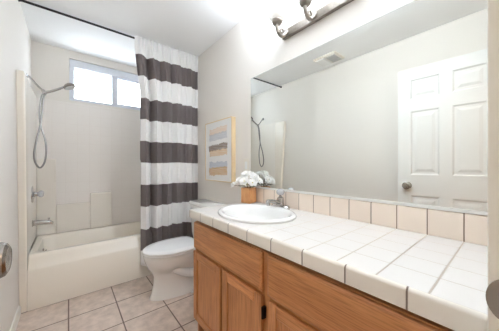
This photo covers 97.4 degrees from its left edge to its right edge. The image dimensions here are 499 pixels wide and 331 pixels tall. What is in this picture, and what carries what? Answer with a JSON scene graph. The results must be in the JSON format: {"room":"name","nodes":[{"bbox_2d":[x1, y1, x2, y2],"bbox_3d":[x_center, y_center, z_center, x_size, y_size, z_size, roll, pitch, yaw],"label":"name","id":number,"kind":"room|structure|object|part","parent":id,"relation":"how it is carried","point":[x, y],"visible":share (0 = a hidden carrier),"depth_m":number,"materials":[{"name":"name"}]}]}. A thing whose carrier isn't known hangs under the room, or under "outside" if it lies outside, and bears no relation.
{"room":"bathroom","nodes":[
{"label":"bathroom","id":0,"kind":"room"},
{"bbox_2d":[0,242,11,277],"bbox_3d":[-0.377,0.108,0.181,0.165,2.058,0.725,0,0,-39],"label":"door knob","id":1,"kind":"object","parent":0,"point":[5,248],"depth_m":0.43,"materials":[{"name":"silver metal"}]},
{"bbox_2d":[0,0,30,330],"bbox_3d":[-1.293,-0.071,1.005,0.120,2.440,3.154,0,0,-39],"label":"wall","id":2,"kind":"structure","parent":0,"point":[15,39],"depth_m":1.45,"materials":[{"name":"white paint"}]},
{"bbox_2d":[10,305,20,330],"bbox_3d":[-1.012,1.114,0.769,0.013,0.070,2.394,0,0,-39],"label":"baseboard","id":3,"kind":"structure","parent":2,"relation":"attached to","point":[18,312],"depth_m":1.56,"materials":[{"name":"white paint"}]},
{"bbox_2d":[26,73,75,167],"bbox_3d":[-1.891,-0.408,2.105,0.357,0.871,0.108,0,0,-45],"label":"handheld shower","id":4,"kind":"object","parent":2,"relation":"attached to","point":[68,86],"visible":0.99,"depth_m":2.05,"materials":[{"name":"grey metal"}]},
{"bbox_3d":[-1.990,-0.762,2.041,0.126,0.137,0.017,0,0,-39],"label":"shower arm","id":5,"kind":"part","parent":4,"relation":"part of","materials":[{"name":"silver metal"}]},
{"bbox_2d":[18,0,134,38],"bbox_3d":[-1.194,-1.269,2.145,1.481,0.032,0.032,0,0,-39],"label":"curtain rod","id":6,"kind":"object","parent":2,"relation":"attached to","point":[24,1],"visible":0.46,"depth_m":1.88,"materials":[{"name":"metal"}]},
{"bbox_2d":[135,36,197,265],"bbox_3d":[-0.883,-0.136,2.394,0.677,2.299,0.111,0,0,-38],"label":"shower curtain","id":7,"kind":"object","parent":6,"relation":"hanging from","point":[167,76],"visible":0.88,"depth_m":2.35,"materials":[{"name":"fabric"}]},
{"bbox_2d":[31,40,139,248],"bbox_3d":[-1.715,-0.071,2.777,1.722,2.440,0.120,0,0,-39],"label":"wall","id":8,"kind":"structure","parent":0,"point":[49,63],"depth_m":2.38,"materials":[{"name":"white paint"}]},
{"bbox_2d":[69,59,139,109],"bbox_3d":[-1.718,-0.966,2.754,0.848,0.470,0.063,0,0,-39],"label":"window","id":9,"kind":"structure","parent":8,"relation":"in","point":[115,75],"depth_m":2.70,"materials":[{"name":"white plastic"}]},
{"bbox_3d":[-1.702,-0.939,2.764,0.062,0.351,0.047,0,0,-39],"label":"meeting rail","id":10,"kind":"part","parent":9,"relation":"part of","materials":[{"name":"white plastic"}]},
{"bbox_3d":[-1.557,-0.959,2.892,0.334,0.396,0.031,0,0,-39],"label":"sliding sash","id":11,"kind":"part","parent":9,"relation":"part of","materials":[{"name":"glass"}]},
{"bbox_2d":[16,274,197,330],"bbox_3d":[0.085,1.179,1.064,2.322,0.060,5.054,0,0,-39],"label":"floor","id":12,"kind":"structure","parent":0,"point":[127,306],"depth_m":1.71,"materials":[{"name":"beige tile"}]},
{"bbox_2d":[16,70,140,312],"bbox_3d":[-1.402,0.221,2.397,1.480,1.854,0.863,0,0,-39],"label":"shower surround","id":13,"kind":"object","parent":12,"relation":"on","point":[90,176],"visible":0.77,"depth_m":2.44,"materials":[{"name":"beige plastic"}]},
{"bbox_3d":[-2.014,0.012,2.008,0.040,1.426,0.628,0,0,-39],"label":"panel","id":14,"kind":"part","parent":13,"relation":"part of","materials":[{"name":"white plastic"}]},
{"bbox_2d":[31,186,43,202],"bbox_3d":[-1.949,0.264,2.023,0.079,0.155,0.155,0,0,-39],"label":"shower valve","id":15,"kind":"object","parent":13,"relation":"attached to","point":[34,194],"visible":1,"depth_m":2.00,"materials":[{"name":"grey metal"}]},
{"bbox_3d":[-1.935,0.264,2.034,0.043,0.060,0.060,0,0,-39],"label":"valve knob","id":16,"kind":"part","parent":15,"relation":"part of","materials":[{"name":"white plastic"}]},
{"bbox_2d":[32,218,52,226],"bbox_3d":[-1.924,0.526,2.044,0.145,0.066,0.060,0,0,-39],"label":"tub spout","id":17,"kind":"object","parent":13,"relation":"attached to","point":[34,222],"visible":0.99,"depth_m":2.02,"materials":[{"name":"grey metal"}]},
{"bbox_3d":[-1.667,0.013,2.719,1.480,1.428,0.029,0,0,-39],"label":"panel","id":18,"kind":"part","parent":13,"relation":"part of","materials":[{"name":"white tile"}]},
{"bbox_2d":[27,221,151,310],"bbox_3d":[-1.417,0.939,2.448,1.432,0.420,0.700,0,0,-39],"label":"bathtub","id":19,"kind":"object","parent":12,"relation":"on","point":[62,266],"visible":0.73,"depth_m":2.01,"materials":[{"name":"beige ceramic"}]},
{"bbox_2d":[142,199,224,300],"bbox_3d":[-0.626,0.760,2.057,0.697,0.778,0.462,0,0,-39],"label":"toilet","id":20,"kind":"object","parent":12,"relation":"on","point":[170,262],"visible":0.75,"depth_m":1.90,"materials":[{"name":"white ceramic"}]},
{"bbox_3d":[-0.709,0.752,1.988,0.476,0.018,0.374,0,0,-39],"label":"seat","id":21,"kind":"part","parent":20,"relation":"part of","materials":[{"name":"white plastic"}]},
{"bbox_3d":[-0.708,0.729,1.989,0.485,0.026,0.380,0,0,-39],"label":"lid","id":22,"kind":"part","parent":20,"relation":"part of","materials":[{"name":"white plastic"}]},
{"bbox_3d":[-0.666,0.955,2.023,0.578,0.387,0.362,0,0,-39],"label":"bowl","id":23,"kind":"part","parent":20,"relation":"part of","materials":[{"name":"white ceramic"}]},
{"bbox_3d":[-0.431,0.585,2.218,0.183,0.356,0.440,0,0,-39],"label":"tank","id":24,"kind":"part","parent":20,"relation":"part of","materials":[{"name":"white ceramic"}]},
{"bbox_3d":[-0.433,0.388,2.216,0.197,0.036,0.462,0,0,-39],"label":"tank lid","id":25,"kind":"part","parent":20,"relation":"part of","materials":[{"name":"white ceramic"}]},
{"bbox_2d":[194,221,453,330],"bbox_3d":[0.255,0.749,1.126,0.537,0.800,1.371,0,0,-39],"label":"vanity cabinet","id":26,"kind":"object","parent":12,"relation":"on","point":[240,285],"visible":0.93,"depth_m":0.91,"materials":[{"name":"brown wood"}]},
{"bbox_3d":[-0.266,1.002,1.357,0.018,0.050,0.236,0,0,-39],"label":"door rail","id":27,"kind":"part","parent":26,"relation":"part of","materials":[{"name":"brown wood"}]},
{"bbox_3d":[-0.264,0.799,1.358,0.006,0.367,0.248,0,0,-39],"label":"door","id":28,"kind":"part","parent":26,"relation":"part of","materials":[{"name":"brown wood"}]},
{"bbox_3d":[-0.266,0.597,1.357,0.018,0.050,0.236,0,0,-39],"label":"door rail","id":29,"kind":"part","parent":26,"relation":"part of","materials":[{"name":"brown wood"}]},
{"bbox_3d":[-0.158,0.468,1.226,0.018,0.173,0.676,0,0,-39],"label":"drawer","id":30,"kind":"part","parent":26,"relation":"part of","materials":[{"name":"brown wood"}]},
{"bbox_3d":[-0.136,0.564,1.228,0.018,0.050,0.644,0,0,-39],"label":"rail","id":31,"kind":"part","parent":26,"relation":"part of","materials":[{"name":"brown wood"}]},
{"bbox_3d":[-0.136,0.396,1.228,0.018,0.035,0.644,0,0,-39],"label":"rail","id":32,"kind":"part","parent":26,"relation":"part of","materials":[{"name":"brown wood"}]},
{"bbox_3d":[-0.042,0.799,1.088,0.006,0.367,0.232,0,0,-39],"label":"door","id":33,"kind":"part","parent":26,"relation":"part of","materials":[{"name":"brown wood"}]},
{"bbox_3d":[-0.043,0.597,1.087,0.018,0.050,0.220,0,0,-39],"label":"door rail","id":34,"kind":"part","parent":26,"relation":"part of","materials":[{"name":"brown wood"}]},
{"bbox_3d":[0.181,0.800,0.817,0.006,0.365,0.218,0,0,-39],"label":"door","id":35,"kind":"part","parent":26,"relation":"part of","materials":[{"name":"brown wood"}]},
{"bbox_3d":[0.294,0.564,0.706,0.018,0.050,0.614,0,0,-39],"label":"rail","id":36,"kind":"part","parent":26,"relation":"part of","materials":[{"name":"brown wood"}]},
{"bbox_3d":[0.180,0.599,0.816,0.018,0.050,0.206,0,0,-39],"label":"door rail","id":37,"kind":"part","parent":26,"relation":"part of","materials":[{"name":"brown wood"}]},
{"bbox_2d":[189,188,487,330],"bbox_3d":[0.242,0.265,1.126,0.559,0.164,1.387,0,0,-39],"label":"countertop","id":38,"kind":"structure","parent":26,"relation":"on","point":[431,264],"depth_m":0.80,"materials":[{"name":"white tile"}]},
{"bbox_2d":[231,170,262,203],"bbox_3d":[-0.023,0.165,1.722,0.194,0.255,0.230,0,0,-39],"label":"flower planter","id":39,"kind":"object","parent":38,"relation":"on","point":[248,194],"visible":1,"depth_m":1.70,"materials":[{"name":"orange wood"}]},
{"bbox_3d":[-0.042,0.116,1.669,0.067,0.063,0.068,0,0,-28],"label":"flower","id":40,"kind":"part","parent":39,"relation":"part of","materials":[{"name":"white plant"}]},
{"bbox_3d":[-0.030,0.062,1.720,0.077,0.050,0.088,0,0,-39],"label":"flower","id":41,"kind":"part","parent":39,"relation":"part of","materials":[{"name":"white plant"}]},
{"bbox_3d":[0.024,0.126,1.655,0.070,0.057,0.060,0,0,-39],"label":"flower","id":42,"kind":"part","parent":39,"relation":"part of","materials":[{"name":"white plant"}]},
{"bbox_3d":[0.039,0.087,1.708,0.082,0.050,0.067,0,0,-39],"label":"flower","id":43,"kind":"part","parent":39,"relation":"part of","materials":[{"name":"white plant"}]},
{"bbox_3d":[0.078,0.116,1.687,0.071,0.048,0.045,0,0,-39],"label":"flower","id":44,"kind":"part","parent":39,"relation":"part of","materials":[{"name":"white plant"}]},
{"bbox_2d":[218,204,295,223],"bbox_3d":[0.036,0.362,1.336,0.427,0.174,0.527,0,0,-39],"label":"sink basin","id":45,"kind":"object","parent":38,"relation":"in","point":[245,213],"visible":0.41,"depth_m":1.46,"materials":[{"name":"white ceramic"}]},
{"bbox_2d":[266,189,289,209],"bbox_3d":[0.174,0.226,1.476,0.162,0.133,0.156,0,0,-39],"label":"faucet","id":46,"kind":"object","parent":38,"relation":"on","point":[279,202],"visible":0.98,"depth_m":1.48,"materials":[{"name":"grey metal"}]},
{"bbox_3d":[0.157,0.246,1.462,0.118,0.048,0.040,0,0,-39],"label":"spout","id":47,"kind":"part","parent":46,"relation":"part of","materials":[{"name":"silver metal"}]},
{"bbox_3d":[0.212,0.182,1.507,0.056,0.045,0.055,0,0,-39],"label":"handle knob","id":48,"kind":"part","parent":46,"relation":"part of","materials":[{"name":"clear plastic"}]},
{"bbox_3d":[0.212,0.281,1.507,0.054,0.022,0.156,0,0,-39],"label":"plate","id":49,"kind":"part","parent":46,"relation":"part of","materials":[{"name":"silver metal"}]},
{"bbox_3d":[0.280,0.469,0.694,0.018,0.175,0.634,0,0,-39],"label":"drawer","id":50,"kind":"part","parent":26,"relation":"part of","materials":[{"name":"brown wood"}]},
{"bbox_3d":[0.294,0.396,0.706,0.018,0.035,0.614,0,0,-39],"label":"rail","id":51,"kind":"part","parent":26,"relation":"part of","materials":[{"name":"brown wood"}]},
{"bbox_2d":[20,0,264,66],"bbox_3d":[-0.674,-1.331,1.514,1.722,0.080,3.394,0,0,-39],"label":"ceiling","id":52,"kind":"structure","parent":0,"point":[189,26],"depth_m":1.98,"materials":[{"name":"white paint"}]},
{"bbox_2d":[198,0,413,203],"bbox_3d":[-0.056,-0.071,2.023,0.120,2.440,3.154,0,0,-39],"label":"wall","id":53,"kind":"structure","parent":0,"point":[252,47],"depth_m":1.89,"materials":[{"name":"white paint"}]},
{"bbox_2d":[205,116,235,182],"bbox_3d":[-0.303,-0.145,2.191,0.046,0.604,0.498,0,0,-39],"label":"wall picture","id":54,"kind":"object","parent":53,"relation":"attached to","point":[220,135],"visible":0.95,"depth_m":2.13,"materials":[{"name":"brown wood"}]},
{"bbox_2d":[244,159,248,170],"bbox_3d":[-0.029,-0.001,1.888,0.008,0.116,0.070,0,0,-39],"label":"light switch","id":55,"kind":"object","parent":53,"relation":"attached to","point":[246,161],"visible":0.77,"depth_m":1.88,"materials":[{"name":"white plastic"}]},
{"bbox_2d":[266,0,353,40],"bbox_3d":[0.342,-0.981,1.293,0.193,0.238,0.599,0,0,-39],"label":"vanity light","id":56,"kind":"object","parent":53,"relation":"attached to","point":[277,10],"visible":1,"depth_m":1.39,"materials":[{"name":"grey metal"}]},
{"bbox_3d":[0.183,-1.028,1.452,0.151,0.144,0.151,0,0,-39],"label":"lamp shade","id":57,"kind":"part","parent":56,"relation":"part of","materials":[{"name":"white glass"}]},
{"bbox_3d":[0.216,-0.901,1.480,0.114,0.079,0.036,0,0,-39],"label":"arm","id":58,"kind":"part","parent":56,"relation":"part of","materials":[{"name":"grey metal"}]},
{"bbox_3d":[0.359,-0.901,1.307,0.114,0.079,0.036,0,0,-39],"label":"arm","id":59,"kind":"part","parent":56,"relation":"part of","materials":[{"name":"grey metal"}]},
{"bbox_2d":[251,0,487,215],"bbox_3d":[0.453,-0.273,1.303,0.009,0.911,1.388,0,0,-39],"label":"mirror","id":60,"kind":"object","parent":53,"relation":"attached to","point":[392,108],"visible":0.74,"depth_m":1.04,"materials":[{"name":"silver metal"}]},
{"bbox_2d":[256,188,487,245],"bbox_3d":[0.454,0.238,1.301,0.009,0.110,1.387,0,0,-39],"label":"backsplash","id":61,"kind":"structure","parent":53,"relation":"attached to","point":[465,227],"depth_m":1.02,"materials":[{"name":"beige tile"}]},
{"bbox_2d":[486,279,498,318],"bbox_3d":[0.398,0.210,0.335,0.002,0.068,0.050,0,0,-39],"label":"door knob","id":62,"kind":"object","parent":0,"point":[492,292],"visible":1,"depth_m":0.35,"materials":[{"name":"silver metal"}]},
{"bbox_3d":[0.366,-0.071,0.251,1.722,2.440,0.120,0,0,-39],"label":"wall","id":63,"kind":"structure","parent":0,"visible":0},
{"bbox_2d":[488,0,498,330],"bbox_3d":[0.136,0.096,0.066,0.792,2.105,0.128,0,0,-39],"label":"trim","id":64,"kind":"structure","parent":63,"relation":"attached to","point":[493,5],"depth_m":0.35,"materials":[{"name":"white paint"}]}
]}

